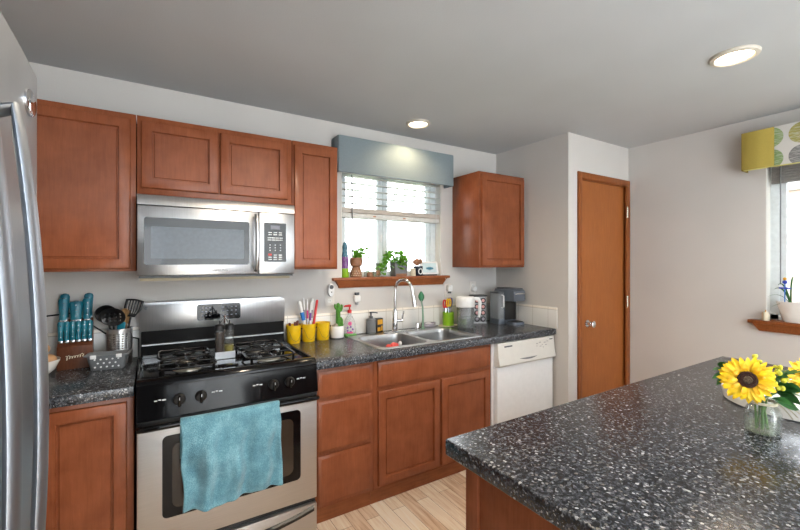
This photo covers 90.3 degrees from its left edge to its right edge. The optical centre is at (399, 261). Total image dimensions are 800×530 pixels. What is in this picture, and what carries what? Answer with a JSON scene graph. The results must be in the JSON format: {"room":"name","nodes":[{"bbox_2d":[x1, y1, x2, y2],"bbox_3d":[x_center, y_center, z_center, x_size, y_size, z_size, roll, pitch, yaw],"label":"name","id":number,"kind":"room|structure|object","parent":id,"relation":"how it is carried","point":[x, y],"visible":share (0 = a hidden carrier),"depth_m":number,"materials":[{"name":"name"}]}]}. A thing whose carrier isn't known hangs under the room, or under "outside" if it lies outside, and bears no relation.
{"room":"kitchen","nodes":[
{"label":"kitchen","id":0,"kind":"room"},
{"bbox_2d":[29,62,495,364],"bbox_3d":[-0.694,0.220,2.809,3.920,2.450,0.140,0,0,-32],"label":"wall","id":1,"kind":"structure","parent":0,"point":[112,288],"depth_m":2.52,"materials":[{"name":"paint"}]},
{"bbox_2d":[37,99,136,271],"bbox_3d":[-1.755,-0.340,1.857,0.881,0.770,0.349,0,0,-32],"label":"upper cabinet","id":2,"kind":"object","parent":1,"relation":"attached to","point":[87,156],"visible":0.59,"depth_m":1.85,"materials":[{"name":"brown wood"}]},
{"bbox_2d":[47,313,139,358],"bbox_3d":[-1.683,0.390,2.078,0.583,0.257,0.112,0,0,-20],"label":"power cable","id":3,"kind":"object","parent":1,"relation":"attached to","point":[69,313],"visible":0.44,"depth_m":2.13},
{"bbox_2d":[137,115,291,204],"bbox_3d":[-1.052,-0.527,2.296,0.768,0.395,0.349,0,0,-32],"label":"upper cabinet","id":4,"kind":"object","parent":1,"relation":"attached to","point":[176,159],"visible":0.79,"depth_m":2.12,"materials":[{"name":"brown wood"}]},
{"bbox_2d":[137,194,294,280],"bbox_3d":[-1.025,-0.116,2.248,0.760,0.422,0.460,0,0,-32],"label":"microwave","id":5,"kind":"object","parent":4,"relation":"attached to","point":[179,238],"visible":1,"depth_m":2.07,"materials":[{"name":"grey metal"}]},
{"bbox_2d":[47,301,557,356],"bbox_3d":[-0.491,0.447,2.461,3.694,0.168,0.664,0,0,-32],"label":"backsplash","id":6,"kind":"structure","parent":1,"relation":"attached to","point":[543,316],"depth_m":3.14,"materials":[{"name":"white tile"}]},
{"bbox_2d":[292,140,336,269],"bbox_3d":[-0.601,-0.340,2.578,0.288,0.770,0.349,0,0,-32],"label":"upper cabinet","id":7,"kind":"object","parent":1,"relation":"attached to","point":[314,166],"visible":0.8,"depth_m":2.43,"materials":[{"name":"brown wood"}]},
{"bbox_2d":[325,290,333,305],"bbox_3d":[-0.502,0.255,2.842,0.072,0.116,0.007,0,0,-32],"label":"wall outlet","id":8,"kind":"object","parent":1,"relation":"attached to","point":[329,301],"visible":0.7,"depth_m":2.83,"materials":[{"name":"white plastic"}]},
{"bbox_2d":[327,284,333,296],"bbox_3d":[-0.491,0.200,2.824,0.048,0.092,0.036,0,0,-32],"label":"plug","id":9,"kind":"object","parent":8,"relation":"attached to","point":[330,289],"visible":1,"depth_m":2.81,"materials":[{"name":"white plastic"}]},
{"bbox_2d":[353,292,360,301],"bbox_3d":[-0.318,0.270,2.937,0.050,0.091,0.039,0,0,-32],"label":"air freshener","id":10,"kind":"object","parent":1,"relation":"attached to","point":[356,298],"visible":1,"depth_m":2.92,"materials":[{"name":"white plastic"}]},
{"bbox_2d":[342,174,434,276],"bbox_3d":[-0.090,-0.281,3.217,0.913,0.828,0.066,0,0,-32],"label":"window","id":11,"kind":"structure","parent":1,"relation":"in","point":[381,226],"depth_m":3.19,"materials":[{"name":"white plastic"}]},
{"bbox_2d":[342,172,445,278],"bbox_3d":[-0.032,-0.274,3.148,0.921,0.840,0.111,0,0,-32],"label":"window blind","id":12,"kind":"object","parent":11,"relation":"attached to","point":[352,213],"visible":0.72,"depth_m":3.12,"materials":[{"name":"white plastic"}]},
{"bbox_2d":[332,275,449,287],"bbox_3d":[-0.052,0.150,3.145,1.055,0.075,0.119,0,0,-32],"label":"window sill","id":13,"kind":"structure","parent":1,"relation":"attached to","point":[375,281],"depth_m":3.06,"materials":[{"name":"brown wood"}]},
{"bbox_2d":[342,242,348,276],"bbox_3d":[-0.404,-0.017,2.920,0.057,0.260,0.057,0,0,-32],"label":"glass bottle","id":14,"kind":"object","parent":13,"relation":"on","point":[345,260],"visible":0.97,"depth_m":2.90,"materials":[{"name":"glass"}]},
{"bbox_2d":[349,247,368,276],"bbox_3d":[-0.313,-0.002,2.977,0.157,0.228,0.096,0,0,-32],"label":"planter","id":15,"kind":"object","parent":13,"relation":"on","point":[356,261],"visible":0.97,"depth_m":2.94,"materials":[{"name":"brown ceramic"}]},
{"bbox_2d":[375,250,409,275],"bbox_3d":[-0.057,0.009,3.134,0.314,0.207,0.151,0,0,-32],"label":"potted herb","id":16,"kind":"object","parent":13,"relation":"on","point":[398,265],"visible":0.99,"depth_m":3.12,"materials":[{"name":"green plant"}]},
{"bbox_2d":[390,261,407,275],"bbox_3d":[-0.011,0.054,3.172,0.124,0.118,0.084,0,0,-32],"label":"pot","id":17,"kind":"object","parent":16,"relation":"on","point":[396,271],"depth_m":3.13,"materials":[{"name":"grey glass"}]},
{"bbox_2d":[413,266,422,275],"bbox_3d":[0.148,0.073,3.276,0.080,0.080,0.085,0,0,-32],"label":"mug","id":18,"kind":"object","parent":13,"relation":"on","point":[419,269],"visible":0.92,"depth_m":3.24,"materials":[{"name":"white ceramic"}]},
{"bbox_2d":[419,262,438,275],"bbox_3d":[0.244,0.055,3.358,0.170,0.116,0.043,0,0,-26],"label":"plaque","id":19,"kind":"object","parent":13,"relation":"on","point":[429,268],"visible":0.8,"depth_m":3.35,"materials":[{"name":"white plastic"}]},
{"bbox_2d":[341,172,440,277],"bbox_3d":[-0.059,-0.291,3.167,0.912,0.808,0.075,0,0,-32],"label":"trim","id":20,"kind":"structure","parent":1,"relation":"attached to","point":[438,189],"depth_m":3.39,"materials":[{"name":"paint"}]},
{"bbox_2d":[331,135,452,188],"bbox_3d":[-0.022,-0.754,3.071,1.030,0.254,0.127,0,0,-32],"label":"valance","id":21,"kind":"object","parent":1,"relation":"attached to","point":[355,155],"depth_m":2.97,"materials":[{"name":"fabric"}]},
{"bbox_2d":[444,284,450,297],"bbox_3d":[0.409,0.245,3.411,0.072,0.116,0.007,0,0,-32],"label":"wall outlet","id":22,"kind":"object","parent":1,"relation":"attached to","point":[446,294],"visible":0.73,"depth_m":3.40,"materials":[{"name":"white plastic"}]},
{"bbox_2d":[452,171,523,267],"bbox_3d":[0.768,-0.340,3.433,0.525,0.770,0.349,0,0,-32],"label":"upper cabinet","id":23,"kind":"object","parent":1,"relation":"attached to","point":[488,208],"visible":0.93,"depth_m":3.29,"materials":[{"name":"brown wood"}]},
{"bbox_2d":[136,470,465,529],"bbox_3d":[1.274,1.475,0.442,4.750,0.060,6.240,0,0,-32],"label":"floor","id":24,"kind":"structure","parent":0,"point":[440,504],"depth_m":2.30,"materials":[{"name":"brown wood"}]},
{"bbox_2d":[0,12,48,529],"bbox_3d":[-0.671,0.562,0.105,0.863,1.765,0.910,0,0,-32],"label":"refrigerator","id":25,"kind":"object","parent":24,"relation":"on","point":[24,371],"visible":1,"depth_m":0.37,"materials":[{"name":"grey metal"}]},
{"bbox_2d":[45,370,137,529],"bbox_3d":[-1.678,1.011,1.733,0.881,0.868,0.618,0,0,-32],"label":"base cabinet","id":26,"kind":"object","parent":24,"relation":"on","point":[92,457],"visible":0.4,"depth_m":1.64,"materials":[{"name":"brown wood"}]},
{"bbox_2d":[49,357,137,408],"bbox_3d":[-1.676,0.553,1.732,0.883,0.044,0.626,0,0,-32],"label":"countertop","id":27,"kind":"structure","parent":26,"relation":"on","point":[70,387],"depth_m":1.71,"materials":[{"name":"stone"}]},
{"bbox_2d":[48,356,60,372],"bbox_3d":[-1.679,0.493,1.834,0.176,0.076,0.176,0,0,-32],"label":"serving bowl","id":28,"kind":"object","parent":27,"relation":"on","point":[52,365],"visible":0.2,"depth_m":1.84,"materials":[{"name":"white ceramic"}]},
{"bbox_2d":[48,354,56,361],"bbox_3d":[-1.643,0.457,1.852,0.074,0.056,0.067,0,0,-32],"label":"bread roll","id":29,"kind":"object","parent":28,"relation":"in","point":[51,357],"visible":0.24,"depth_m":1.85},
{"bbox_2d":[57,317,93,370],"bbox_3d":[-1.653,0.411,2.030,0.140,0.240,0.130,0,0,-36],"label":"knife block","id":30,"kind":"object","parent":27,"relation":"on","point":[71,354],"visible":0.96,"depth_m":1.98,"materials":[{"name":"brown wood"}]},
{"bbox_2d":[57,321,63,343],"bbox_3d":[-1.681,0.350,1.972,0.026,0.109,0.021,0,0,-36],"label":"steak knife","id":31,"kind":"object","parent":30,"relation":"in","point":[60,326],"visible":1,"depth_m":1.97,"materials":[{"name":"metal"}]},
{"bbox_2d":[58,298,68,322],"bbox_3d":[-1.705,0.246,2.016,0.043,0.126,0.030,0,0,-36],"label":"kitchen knife","id":32,"kind":"object","parent":30,"relation":"in","point":[63,303],"visible":0.88,"depth_m":2.01,"materials":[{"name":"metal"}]},
{"bbox_2d":[60,294,69,318],"bbox_3d":[-1.723,0.231,2.046,0.040,0.136,0.028,0,0,-36],"label":"kitchen knife","id":33,"kind":"object","parent":30,"relation":"in","point":[67,296],"visible":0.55,"depth_m":2.05,"materials":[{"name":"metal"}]},
{"bbox_2d":[64,321,69,342],"bbox_3d":[-1.663,0.350,1.985,0.026,0.109,0.021,0,0,-36],"label":"steak knife","id":34,"kind":"object","parent":30,"relation":"in","point":[66,323],"visible":1,"depth_m":1.98,"materials":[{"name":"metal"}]},
{"bbox_2d":[70,321,74,342],"bbox_3d":[-1.644,0.350,1.998,0.026,0.109,0.021,0,0,-36],"label":"steak knife","id":35,"kind":"object","parent":30,"relation":"in","point":[72,323],"visible":1,"depth_m":1.99,"materials":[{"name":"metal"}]},
{"bbox_2d":[69,301,82,321],"bbox_3d":[-1.663,0.254,2.044,0.058,0.110,0.031,0,0,-36],"label":"kitchen knife","id":36,"kind":"object","parent":30,"relation":"in","point":[76,307],"visible":0.86,"depth_m":2.04,"materials":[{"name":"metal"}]},
{"bbox_2d":[75,320,80,341],"bbox_3d":[-1.626,0.350,2.012,0.026,0.109,0.021,0,0,-36],"label":"steak knife","id":37,"kind":"object","parent":30,"relation":"in","point":[78,322],"visible":1,"depth_m":2.00,"materials":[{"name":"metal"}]},
{"bbox_2d":[81,320,86,341],"bbox_3d":[-1.607,0.350,2.025,0.026,0.109,0.021,0,0,-36],"label":"steak knife","id":38,"kind":"object","parent":30,"relation":"in","point":[83,322],"visible":1,"depth_m":2.02,"materials":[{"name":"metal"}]},
{"bbox_2d":[82,298,91,319],"bbox_3d":[-1.628,0.247,2.071,0.040,0.123,0.030,0,0,-36],"label":"kitchen knife","id":39,"kind":"object","parent":30,"relation":"in","point":[87,302],"visible":0.88,"depth_m":2.06,"materials":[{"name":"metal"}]},
{"bbox_2d":[84,293,93,316],"bbox_3d":[-1.645,0.231,2.104,0.040,0.136,0.028,0,0,-36],"label":"kitchen knife","id":40,"kind":"object","parent":30,"relation":"in","point":[87,295],"visible":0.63,"depth_m":2.10,"materials":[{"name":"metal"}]},
{"bbox_2d":[87,319,92,340],"bbox_3d":[-1.589,0.350,2.039,0.026,0.109,0.021,0,0,-36],"label":"steak knife","id":41,"kind":"object","parent":30,"relation":"in","point":[89,322],"visible":1,"depth_m":2.03,"materials":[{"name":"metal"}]},
{"bbox_2d":[83,349,132,370],"bbox_3d":[-1.460,0.492,1.996,0.188,0.078,0.112,0,0,-24],"label":"plastic basket","id":42,"kind":"object","parent":27,"relation":"on","point":[116,359],"visible":1,"depth_m":1.97,"materials":[{"name":"plastic"}]},
{"bbox_2d":[94,357,119,368],"bbox_3d":[-1.443,0.496,1.958,0.104,0.046,0.007,0,0,-24],"label":"print","id":43,"kind":"object","parent":42,"relation":"attached to","point":[99,362],"depth_m":1.96},
{"bbox_2d":[106,326,132,362],"bbox_3d":[-1.490,0.441,2.117,0.118,0.181,0.118,0,0,13],"label":"utensil holder","id":44,"kind":"object","parent":27,"relation":"on","point":[118,338],"visible":0.71,"depth_m":2.08,"materials":[{"name":"metal"}]},
{"bbox_2d":[94,305,115,342],"bbox_3d":[-1.542,0.376,2.102,0.113,0.300,0.036,0,0,-18],"label":"ladle","id":45,"kind":"object","parent":44,"relation":"in","point":[100,309],"visible":0.47,"depth_m":2.09,"materials":[{"name":"black plastic"}]},
{"bbox_2d":[99,308,125,344],"bbox_3d":[-1.480,0.381,2.051,0.083,0.290,0.088,0,0,29],"label":"slotted spoon","id":46,"kind":"object","parent":44,"relation":"in","point":[108,311],"visible":0.96,"depth_m":2.06,"materials":[{"name":"black plastic"}]},
{"bbox_2d":[124,299,143,338],"bbox_3d":[-1.445,0.362,2.148,0.108,0.328,0.030,0,0,-29],"label":"slotted turner","id":47,"kind":"object","parent":44,"relation":"in","point":[132,314],"visible":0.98,"depth_m":2.15,"materials":[{"name":"black plastic"}]},
{"bbox_2d":[136,296,319,529],"bbox_3d":[-0.929,0.834,2.133,0.793,1.222,0.733,0,0,-32],"label":"gas range","id":48,"kind":"object","parent":24,"relation":"on","point":[179,375],"visible":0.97,"depth_m":1.99,"materials":[{"name":"silver metal"}]},
{"bbox_2d":[214,315,234,359],"bbox_3d":[-0.956,0.406,2.168,0.101,0.232,0.063,0,0,-32],"label":"cruet","id":49,"kind":"object","parent":48,"relation":"on","point":[222,350],"visible":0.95,"depth_m":2.15,"materials":[{"name":"metal"}]},
{"bbox_2d":[215,320,223,352],"bbox_3d":[-0.977,0.416,2.155,0.048,0.200,0.048,0,0,-32],"label":"bottle","id":50,"kind":"object","parent":49,"relation":"on","point":[219,336],"depth_m":2.14,"materials":[{"name":"brown"}]},
{"bbox_2d":[214,350,234,359],"bbox_3d":[-0.956,0.502,2.168,0.101,0.040,0.063,0,0,-32],"label":"tray","id":51,"kind":"object","parent":49,"relation":"on","point":[218,354],"depth_m":2.14,"materials":[{"name":"ceramic"}]},
{"bbox_2d":[225,320,233,351],"bbox_3d":[-0.935,0.416,2.181,0.048,0.200,0.048,0,0,-32],"label":"bottle","id":52,"kind":"object","parent":49,"relation":"on","point":[228,347],"depth_m":2.16,"materials":[{"name":"clear glass"}]},
{"bbox_2d":[137,341,311,378],"bbox_3d":[-0.934,0.529,2.140,0.792,0.042,0.540,0,0,-32],"label":"cooktop","id":53,"kind":"object","parent":48,"relation":"in","point":[147,367],"depth_m":2.08,"materials":[{"name":"black metal"}]},
{"bbox_2d":[180,400,282,512],"bbox_3d":[-0.751,0.874,1.804,0.430,0.405,0.089,0,0,-32],"label":"dish towel","id":54,"kind":"object","parent":48,"relation":"hanging from","point":[225,455],"visible":1,"depth_m":1.78,"materials":[{"name":"fabric"}]},
{"bbox_2d":[315,362,372,523],"bbox_3d":[-0.464,1.011,2.492,0.358,0.868,0.618,0,0,-32],"label":"base cabinet","id":55,"kind":"object","parent":24,"relation":"on","point":[345,402],"visible":0.66,"depth_m":2.23,"materials":[{"name":"brown wood"}]},
{"bbox_2d":[370,344,489,503],"bbox_3d":[0.091,1.011,2.839,0.948,0.868,0.618,0,0,-32],"label":"base cabinet","id":56,"kind":"object","parent":24,"relation":"on","point":[420,402],"visible":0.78,"depth_m":2.52,"materials":[{"name":"brown wood"}]},
{"bbox_2d":[292,320,555,369],"bbox_3d":[0.231,0.553,2.914,1.988,0.044,0.642,0,0,-32],"label":"countertop","id":57,"kind":"structure","parent":56,"relation":"on","point":[330,353],"depth_m":2.56,"materials":[{"name":"stone"}]},
{"bbox_2d":[286,324,302,343],"bbox_3d":[-0.699,0.472,2.619,0.101,0.118,0.101,0,0,-32],"label":"pail","id":58,"kind":"object","parent":57,"relation":"on","point":[293,332],"visible":0.9,"depth_m":2.58,"materials":[{"name":"yellow plastic"}]},
{"bbox_2d":[301,322,316,341],"bbox_3d":[-0.615,0.472,2.679,0.101,0.118,0.101,0,0,-32],"label":"pail","id":59,"kind":"object","parent":57,"relation":"on","point":[308,331],"visible":0.87,"depth_m":2.64,"materials":[{"name":"yellow plastic"}]},
{"bbox_2d":[298,301,305,323],"bbox_3d":[-0.641,0.393,2.655,0.076,0.266,0.027,0,0,-20],"label":"pen","id":60,"kind":"object","parent":59,"relation":"in","point":[302,314],"visible":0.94,"depth_m":2.64,"materials":[{"name":"white plastic"}]},
{"bbox_2d":[312,300,317,323],"bbox_3d":[-0.578,0.390,2.683,0.055,0.270,0.017,0,0,-26],"label":"pen","id":61,"kind":"object","parent":59,"relation":"in","point":[316,303],"visible":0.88,"depth_m":2.68,"materials":[{"name":"red plastic"}]},
{"bbox_2d":[315,321,330,339],"bbox_3d":[-0.531,0.472,2.736,0.101,0.118,0.101,0,0,-32],"label":"pail","id":62,"kind":"object","parent":57,"relation":"on","point":[323,327],"visible":0.98,"depth_m":2.70,"materials":[{"name":"yellow plastic"}]},
{"bbox_2d":[330,303,343,338],"bbox_3d":[-0.441,0.409,2.788,0.101,0.244,0.101,0,0,-32],"label":"potted cactus","id":63,"kind":"object","parent":57,"relation":"on","point":[337,330],"visible":0.98,"depth_m":2.77,"materials":[{"name":"white ceramic"}]},
{"bbox_2d":[330,325,343,337],"bbox_3d":[-0.441,0.488,2.788,0.100,0.086,0.100,0,0,-32],"label":"pot","id":64,"kind":"object","parent":63,"relation":"on","point":[336,331],"depth_m":2.75,"materials":[{"name":"white ceramic"}]},
{"bbox_2d":[344,333,355,336],"bbox_3d":[-0.363,0.523,2.868,0.085,0.016,0.054,0,0,-32],"label":"pad","id":65,"kind":"object","parent":57,"relation":"on","point":[345,334],"visible":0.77,"depth_m":2.85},
{"bbox_2d":[344,304,353,332],"bbox_3d":[-0.363,0.410,2.867,0.094,0.209,0.061,0,0,-12],"label":"soap bottle","id":66,"kind":"object","parent":65,"relation":"on","point":[349,310],"visible":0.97,"depth_m":2.85,"materials":[{"name":"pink plastic"}]},
{"bbox_2d":[366,312,377,333],"bbox_3d":[-0.215,0.450,2.964,0.076,0.162,0.074,0,0,33],"label":"soap dispenser","id":67,"kind":"object","parent":57,"relation":"on","point":[370,322],"visible":1,"depth_m":2.94,"materials":[{"name":"grey plastic"}]},
{"bbox_2d":[366,318,375,333],"bbox_3d":[-0.215,0.476,2.964,0.074,0.110,0.074,0,0,-32],"label":"bottle","id":68,"kind":"object","parent":67,"relation":"on","point":[370,322],"depth_m":2.93,"materials":[{"name":"grey plastic"}]},
{"bbox_2d":[375,317,382,332],"bbox_3d":[-0.160,0.477,3.006,0.060,0.108,0.033,0,0,-40],"label":"pack","id":69,"kind":"object","parent":57,"relation":"on","point":[379,321],"visible":0.86,"depth_m":2.99,"materials":[{"name":"black plastic"}]},
{"bbox_2d":[378,319,382,330],"bbox_3d":[-0.149,0.476,2.995,0.046,0.086,0.002,0,0,-40],"label":"print","id":70,"kind":"object","parent":69,"relation":"attached to","point":[380,321],"depth_m":3.00},
{"bbox_2d":[382,278,416,333],"bbox_3d":[-0.002,0.325,2.947,0.208,0.404,0.176,0,0,-32],"label":"kitchen faucet","id":71,"kind":"object","parent":57,"relation":"on","point":[395,320],"visible":1,"depth_m":2.98,"materials":[{"name":"silver metal"}]},
{"bbox_2d":[348,323,481,349],"bbox_3d":[0.110,0.598,2.834,0.843,0.249,0.503,0,0,-32],"label":"sink","id":72,"kind":"object","parent":57,"relation":"in","point":[412,337],"depth_m":2.91,"materials":[{"name":"metal"}]},
{"bbox_2d":[386,341,401,346],"bbox_3d":[-0.035,0.636,2.764,0.123,0.162,0.075,0,0,-32],"label":"scrubber","id":73,"kind":"object","parent":72,"relation":"in","point":[399,343],"visible":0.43,"depth_m":2.75,"materials":[{"name":"red plastic"}]},
{"bbox_2d":[418,291,424,328],"bbox_3d":[0.172,0.378,3.144,0.053,0.297,0.032,0,0,-32],"label":"dish brush","id":74,"kind":"object","parent":72,"relation":"on","point":[421,295],"visible":1,"depth_m":3.14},
{"bbox_2d":[421,322,435,327],"bbox_3d":[0.231,0.512,3.244,0.140,0.038,0.073,0,0,-32],"label":"soap dish","id":75,"kind":"object","parent":57,"relation":"on","point":[426,324],"visible":0.82,"depth_m":3.21,"materials":[{"name":"white plastic"}]},
{"bbox_2d":[438,324,457,326],"bbox_3d":[0.402,0.527,3.311,0.186,0.008,0.128,0,0,-32],"label":"trivet","id":76,"kind":"object","parent":57,"relation":"on","point":[441,325],"visible":0.64,"depth_m":3.28,"materials":[{"name":"beige ceramic"}]},
{"bbox_2d":[443,311,453,325],"bbox_3d":[0.402,0.470,3.311,0.094,0.110,0.094,0,0,-32],"label":"utensil cup","id":77,"kind":"object","parent":76,"relation":"on","point":[448,318],"visible":0.98,"depth_m":3.27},
{"bbox_2d":[446,298,451,312],"bbox_3d":[0.403,0.408,3.286,0.051,0.220,0.012,0,0,-22],"label":"scissors","id":78,"kind":"object","parent":77,"relation":"in","point":[447,299],"visible":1,"depth_m":3.28,"materials":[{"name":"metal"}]},
{"bbox_2d":[457,307,466,324],"bbox_3d":[0.531,0.432,3.419,0.084,0.197,0.084,0,0,-32],"label":"canister","id":79,"kind":"object","parent":57,"relation":"on","point":[459,320],"visible":0.47,"depth_m":3.38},
{"bbox_2d":[456,296,481,318],"bbox_3d":[0.555,0.403,3.214,0.210,0.257,0.119,0,0,-2],"label":"water pitcher","id":80,"kind":"object","parent":57,"relation":"on","point":[465,303],"visible":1,"depth_m":3.18,"materials":[{"name":"white plastic"}]},
{"bbox_2d":[469,294,486,323],"bbox_3d":[0.667,0.408,3.466,0.166,0.246,0.099,0,0,-8],"label":"rack","id":81,"kind":"object","parent":57,"relation":"on","point":[475,319],"visible":0.75,"depth_m":3.43,"materials":[{"name":"silver metal"}]},
{"bbox_2d":[469,294,486,296],"bbox_3d":[0.667,0.292,3.466,0.166,0.014,0.099,0,0,-8],"label":"tray","id":82,"kind":"object","parent":81,"relation":"on","point":[478,295],"depth_m":3.42,"materials":[{"name":"black plastic"}]},
{"bbox_2d":[490,287,524,325],"bbox_3d":[0.921,0.377,3.425,0.198,0.309,0.261,0,0,-28],"label":"coffee maker","id":83,"kind":"object","parent":57,"relation":"on","point":[505,298],"visible":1,"depth_m":3.42,"materials":[{"name":"black plastic"}]},
{"bbox_2d":[506,321,523,325],"bbox_3d":[0.980,0.519,3.387,0.130,0.024,0.114,0,0,-28],"label":"drip tray","id":84,"kind":"object","parent":83,"relation":"on","point":[515,323],"depth_m":3.35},
{"bbox_2d":[466,468,560,529],"bbox_3d":[1.238,1.012,1.301,1.902,0.866,0.935,0,0,-32],"label":"base cabinet","id":85,"kind":"object","parent":24,"relation":"on","point":[488,507],"visible":0.02,"depth_m":1.10,"materials":[{"name":"brown wood"}]},
{"bbox_2d":[445,356,799,529],"bbox_3d":[1.250,0.555,1.290,1.990,0.048,1.023,0,0,-32],"label":"countertop","id":86,"kind":"structure","parent":85,"relation":"on","point":[667,451],"depth_m":1.06,"materials":[{"name":"stone"}]},
{"bbox_2d":[721,379,799,421],"bbox_3d":[1.467,0.506,1.468,0.444,0.050,0.444,0,0,-32],"label":"round tray","id":87,"kind":"object","parent":86,"relation":"on","point":[778,411],"visible":0.3,"depth_m":1.37,"materials":[{"name":"white ceramic"}]},
{"bbox_2d":[750,397,799,419],"bbox_3d":[1.161,0.476,1.248,0.158,0.112,0.089,0,0,-18],"label":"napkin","id":88,"kind":"object","parent":86,"relation":"on","point":[775,404],"visible":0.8,"depth_m":1.23,"materials":[{"name":"fabric"}]},
{"bbox_2d":[712,362,756,428],"bbox_3d":[1.058,0.419,1.263,0.122,0.200,0.026,0,0,16],"label":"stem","id":89,"kind":"object","parent":88,"relation":"in","point":[720,364],"visible":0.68,"depth_m":1.27,"materials":[{"name":"green plant"}]},
{"bbox_2d":[752,354,789,426],"bbox_3d":[1.140,0.406,1.235,0.076,0.226,0.076,0,0,-3],"label":"bud spray","id":90,"kind":"object","parent":88,"relation":"in","point":[779,369],"visible":0.51,"depth_m":1.21,"materials":[{"name":"plant"}]},
{"bbox_2d":[764,369,799,423],"bbox_3d":[1.175,0.426,1.222,0.115,0.187,0.091,0,0,-32],"label":"stem","id":91,"kind":"object","parent":88,"relation":"in","point":[787,398],"visible":0.68,"depth_m":1.22,"materials":[{"name":"green plant"}]},
{"bbox_2d":[764,358,799,428],"bbox_3d":[1.228,0.409,1.243,0.201,0.221,0.063,0,0,13],"label":"sunflower","id":92,"kind":"object","parent":88,"relation":"on","point":[795,378],"visible":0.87,"depth_m":1.23,"materials":[{"name":"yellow plant"}]},
{"bbox_2d":[490,335,555,425],"bbox_3d":[0.795,1.010,3.245,0.663,0.861,0.638,0,0,-32],"label":"dishwasher","id":93,"kind":"object","parent":24,"relation":"on","point":[521,371],"visible":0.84,"depth_m":2.96,"materials":[{"name":"white plastic"}]},
{"bbox_2d":[0,0,799,153],"bbox_3d":[1.311,-1.045,0.477,4.850,0.080,6.260,0,0,-32],"label":"ceiling","id":94,"kind":"structure","parent":0,"point":[488,76],"depth_m":1.94,"materials":[{"name":"paint"}]},
{"bbox_2d":[406,119,429,128],"bbox_3d":[0.131,-0.997,2.876,0.176,0.016,0.176,0,0,-32],"label":"recessed light","id":95,"kind":"object","parent":94,"relation":"in","point":[413,123],"visible":1,"depth_m":2.86,"materials":[{"name":"beige"}]},
{"bbox_2d":[709,44,761,67],"bbox_3d":[1.626,-0.997,1.936,0.199,0.016,0.199,0,0,-32],"label":"recessed light","id":96,"kind":"object","parent":94,"relation":"in","point":[736,55],"visible":1,"depth_m":1.92,"materials":[{"name":"beige"}]},
{"bbox_2d":[496,136,556,406],"bbox_3d":[1.117,0.220,3.469,0.100,2.450,0.660,0,0,-32],"label":"wall","id":97,"kind":"structure","parent":0,"point":[536,162],"depth_m":3.31,"materials":[{"name":"paint"}]},
{"bbox_2d":[557,132,628,405],"bbox_3d":[1.638,0.220,3.346,0.855,2.450,0.100,0,0,-32],"label":"wall","id":98,"kind":"structure","parent":0,"point":[575,152],"depth_m":3.12,"materials":[{"name":"paint"}]},
{"bbox_2d":[577,171,629,399],"bbox_3d":[1.707,0.365,3.337,0.744,2.160,0.110,0,0,-32],"label":"door","id":99,"kind":"structure","parent":98,"relation":"in","point":[603,202],"depth_m":3.34,"materials":[{"name":"brown wood"}]},
{"bbox_2d":[629,108,799,383],"bbox_3d":[3.448,0.220,1.388,0.140,2.450,5.340,0,0,-32],"label":"wall","id":100,"kind":"structure","parent":0,"point":[698,220],"depth_m":3.08,"materials":[{"name":"paint"}]},
{"bbox_2d":[766,168,769,313],"bbox_3d":[2.553,-0.158,2.760,0.075,1.115,0.004,0,0,-32],"label":"trim","id":101,"kind":"structure","parent":100,"relation":"attached to","point":[767,169],"depth_m":2.76,"materials":[{"name":"paint"}]},
{"bbox_2d":[741,121,799,172],"bbox_3d":[2.751,-0.757,2.257,0.120,0.263,1.272,0,0,-32],"label":"valance","id":102,"kind":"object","parent":100,"relation":"attached to","point":[776,146],"depth_m":2.63,"materials":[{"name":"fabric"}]},
{"bbox_2d":[747,319,799,334],"bbox_3d":[2.813,0.438,2.291,0.129,0.075,1.245,0,0,-32],"label":"trim","id":103,"kind":"structure","parent":100,"relation":"attached to","point":[778,326],"depth_m":2.67,"materials":[{"name":"brown wood"}]},
{"bbox_2d":[761,310,769,320],"bbox_3d":[2.502,0.364,2.722,0.044,0.072,0.044,0,0,-32],"label":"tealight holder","id":104,"kind":"object","parent":103,"relation":"on","point":[765,315],"visible":1,"depth_m":2.71,"materials":[{"name":"wax"}]},
{"bbox_2d":[770,277,799,323],"bbox_3d":[2.603,0.248,2.620,0.092,0.304,0.265,0,0,-32],"label":"planter","id":105,"kind":"object","parent":103,"relation":"on","point":[789,310],"visible":1,"depth_m":2.63,"materials":[{"name":"white ceramic"}]},
{"bbox_2d":[779,277,790,301],"bbox_3d":[2.563,0.193,2.651,0.024,0.182,0.060,0,0,-32],"label":"cross ornament","id":106,"kind":"object","parent":105,"relation":"in","point":[784,282],"visible":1,"depth_m":2.65,"materials":[{"name":"blue plastic"}]},
{"bbox_2d":[770,168,787,319],"bbox_3d":[2.885,-0.147,2.345,0.050,1.135,1.060,0,0,-32],"label":"window","id":107,"kind":"structure","parent":100,"relation":"in","point":[775,314],"depth_m":2.75,"materials":[{"name":"white plastic"}]},
{"bbox_2d":[771,163,799,282],"bbox_3d":[2.817,-0.275,2.299,0.038,0.839,1.015,0,0,-32],"label":"blind","id":108,"kind":"object","parent":107,"relation":"attached to","point":[786,173],"visible":0.75,"depth_m":2.68,"materials":[{"name":"grey plastic"}]},
{"bbox_2d":[716,357,778,429],"bbox_3d":[1.070,0.405,1.230,0.144,0.228,0.065,0,0,23],"label":"sunflower","id":109,"kind":"object","parent":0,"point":[749,380],"visible":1,"depth_m":1.22,"materials":[{"name":"yellow plant"}]},
{"label":"outside","id":110,"kind":"structure","parent":0,"visible":0},
{"bbox_3d":[0.276,1.895,3.333,28.000,0.100,28.000,0,0,-32],"label":"ground","id":111,"kind":"structure","parent":110,"visible":0},
{"bbox_2d":[788,181,799,276],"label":"window","id":112,"kind":"structure","parent":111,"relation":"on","point":[793,187],"depth_m":6.85,"materials":[{"name":"glass"}]},
{"bbox_2d":[788,277,799,301],"bbox_3d":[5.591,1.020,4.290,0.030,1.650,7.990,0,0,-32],"label":"window","id":113,"kind":"structure","parent":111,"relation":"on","point":[796,281],"depth_m":5.10,"materials":[{"name":"glass"}]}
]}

